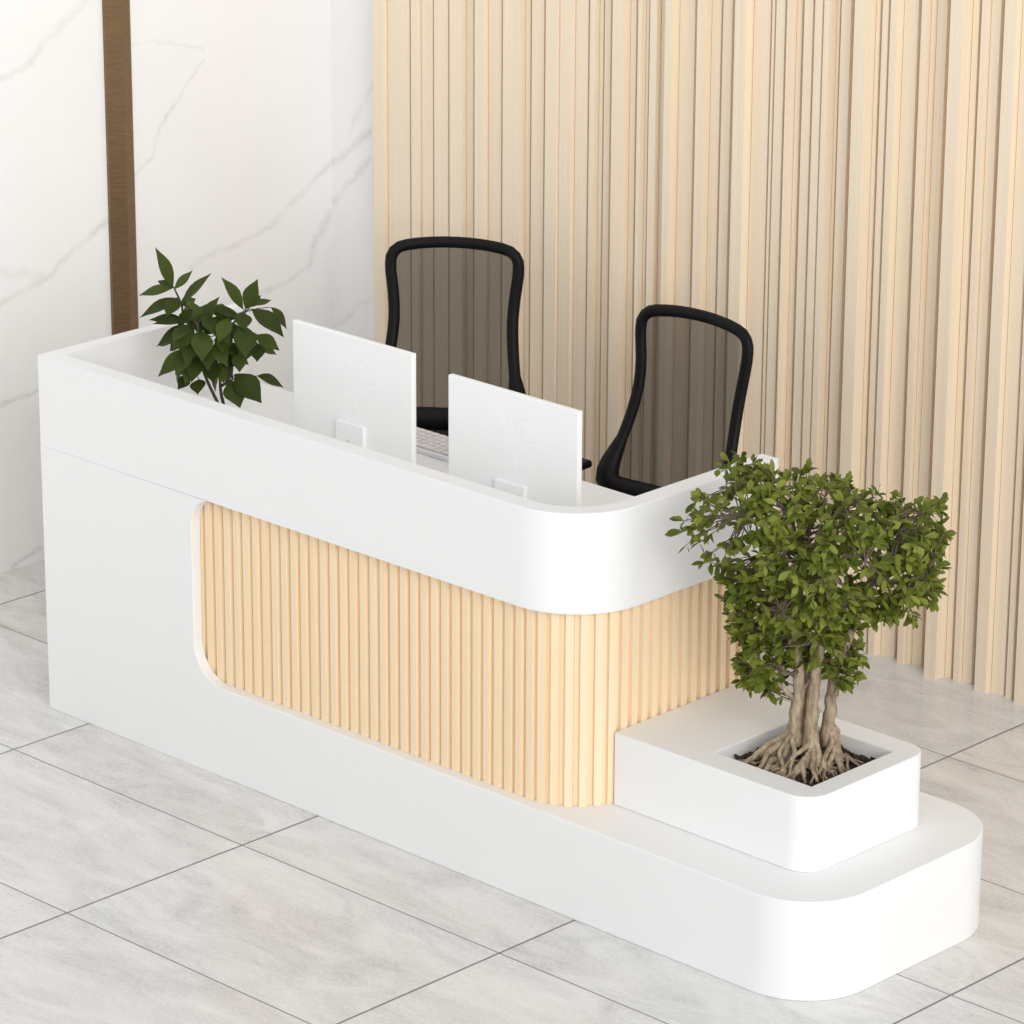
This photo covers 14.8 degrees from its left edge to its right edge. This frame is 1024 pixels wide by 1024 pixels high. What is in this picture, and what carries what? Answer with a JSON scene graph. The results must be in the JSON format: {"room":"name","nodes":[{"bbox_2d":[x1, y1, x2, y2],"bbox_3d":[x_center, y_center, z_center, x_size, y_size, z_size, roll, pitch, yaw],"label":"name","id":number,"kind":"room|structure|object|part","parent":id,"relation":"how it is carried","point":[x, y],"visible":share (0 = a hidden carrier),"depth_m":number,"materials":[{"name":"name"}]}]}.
{"room":"lobby","nodes":[
{"label":"lobby","id":0,"kind":"room"},
{"bbox_2d":[0,0,333,572],"bbox_3d":[-3.110,-0.599,9.719,0.135,2.700,7.479,18,25,41],"label":"wall","id":1,"kind":"structure","parent":0,"point":[232,132],"depth_m":11.70,"materials":[{"name":"white stone"}]},
{"bbox_2d":[102,0,138,334],"bbox_3d":[-1.143,-1.210,11.539,0.023,2.700,0.098,18,25,41],"label":"trim","id":2,"kind":"structure","parent":1,"relation":"attached to","point":[115,13],"depth_m":11.59,"materials":[{"name":"brown wood"}]},
{"bbox_2d":[330,0,374,340],"bbox_3d":[2.090,-0.602,9.802,7.232,2.700,0.135,18,25,41],"label":"wall","id":3,"kind":"structure","parent":0,"point":[351,32],"depth_m":12.18,"materials":[{"name":"white stone"}]},
{"bbox_2d":[372,0,1023,705],"bbox_3d":[1.001,-0.891,10.636,3.906,2.700,0.110,18,25,41],"label":"cladding","id":4,"kind":"object","parent":3,"relation":"attached to","point":[840,183],"visible":0.66,"depth_m":10.92,"materials":[{"name":"brown wood"}]},
{"bbox_2d":[0,560,1023,1023],"bbox_3d":[-0.517,1.536,7.791,7.367,0.072,7.479,18,25,41],"label":"floor","id":5,"kind":"structure","parent":0,"point":[140,884],"depth_m":9.40,"materials":[{"name":"tile"}]},
{"bbox_2d":[385,236,525,436],"bbox_3d":[-0.205,-0.228,11.290,0.596,1.011,0.570,3,19,8],"label":"office chair","id":6,"kind":"object","parent":5,"relation":"on","point":[454,302],"visible":0.31,"depth_m":11.42,"materials":[{"name":"black plastic"}]},
{"bbox_3d":[-0.213,-0.146,11.277,0.477,0.085,0.450,3,19,8],"label":"seat","id":7,"kind":"part","parent":6,"relation":"part of","materials":[{"name":"black fabric"}]},
{"bbox_2d":[37,304,982,1000],"bbox_3d":[-0.030,0.277,9.843,2.666,0.990,0.729,18,25,41],"label":"reception desk","id":8,"kind":"object","parent":5,"relation":"on","point":[419,659],"visible":0.9,"depth_m":9.55,"materials":[{"name":"white paint"}]},
{"bbox_3d":[-0.740,0.176,10.512,0.720,0.743,0.700,18,25,41],"label":"panel","id":9,"kind":"part","parent":8,"relation":"part of","materials":[{"name":"white paint"}]},
{"bbox_2d":[139,247,286,407],"bbox_3d":[-0.777,-0.435,10.258,0.382,0.517,0.191,0,19,0],"label":"potted plant","id":10,"kind":"object","parent":8,"relation":"on","point":[196,354],"visible":0.97,"depth_m":10.23,"materials":[{"name":"green plant"}]},
{"bbox_3d":[-0.754,-0.402,10.268,0.258,0.380,0.082,2,19,4],"label":"stem","id":11,"kind":"part","parent":10,"relation":"part of","materials":[{"name":"green plant"}]},
{"bbox_2d":[293,319,415,463],"bbox_3d":[-0.401,-0.275,10.042,0.436,0.356,0.153,18,25,41],"label":"computer monitor","id":12,"kind":"object","parent":8,"relation":"on","point":[358,391],"visible":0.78,"depth_m":10.01,"materials":[{"name":"white plastic"}]},
{"bbox_2d":[199,383,633,506],"bbox_3d":[-0.278,-0.063,10.015,1.846,0.027,0.666,18,25,41],"label":"countertop","id":13,"kind":"structure","parent":8,"relation":"on","point":[277,404],"depth_m":10.54,"materials":[{"name":"white paint"}]},
{"bbox_2d":[416,427,448,461],"bbox_3d":[-0.236,-0.187,10.307,0.432,0.019,0.122,18,25,41],"label":"keyboard","id":14,"kind":"object","parent":8,"relation":"on","point":[428,443],"visible":0.21,"depth_m":10.24,"materials":[{"name":"white plastic"}]},
{"bbox_3d":[-0.115,0.258,9.901,1.378,0.496,0.639,18,25,41],"label":"slatted panel","id":15,"kind":"part","parent":8,"relation":"part of","materials":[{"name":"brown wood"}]},
{"bbox_2d":[448,374,581,506],"bbox_3d":[0.006,-0.120,9.594,0.436,0.356,0.153,18,25,41],"label":"computer monitor","id":16,"kind":"object","parent":8,"relation":"on","point":[502,439],"visible":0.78,"depth_m":9.56,"materials":[{"name":"white plastic"}]},
{"bbox_2d":[614,685,920,871],"bbox_3d":[0.610,0.625,9.315,0.602,0.186,0.439,18,25,41],"label":"planter box","id":17,"kind":"object","parent":8,"relation":"on","point":[678,767],"visible":0.91,"depth_m":9.18,"materials":[{"name":"white paint"}]},
{"bbox_2d":[734,744,875,786],"bbox_3d":[0.682,0.639,9.251,0.289,0.133,0.294,18,25,41],"label":"soil","id":18,"kind":"object","parent":17,"relation":"in","point":[798,778],"visible":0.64,"depth_m":9.23,"materials":[{"name":"brown soil"}]},
{"bbox_2d":[665,451,956,783],"bbox_3d":[0.695,0.232,9.114,0.523,0.780,0.552,18,25,41],"label":"bonsai tree","id":19,"kind":"object","parent":18,"relation":"on","point":[784,620],"visible":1,"depth_m":9.01,"materials":[{"name":"green plant"}]},
{"bbox_2d":[582,304,753,495],"bbox_3d":[0.325,-0.004,10.640,0.596,1.011,0.570,16,25,39],"label":"office chair","id":20,"kind":"object","parent":5,"relation":"on","point":[693,366],"visible":0.33,"depth_m":10.74,"materials":[{"name":"black plastic"}]}
]}

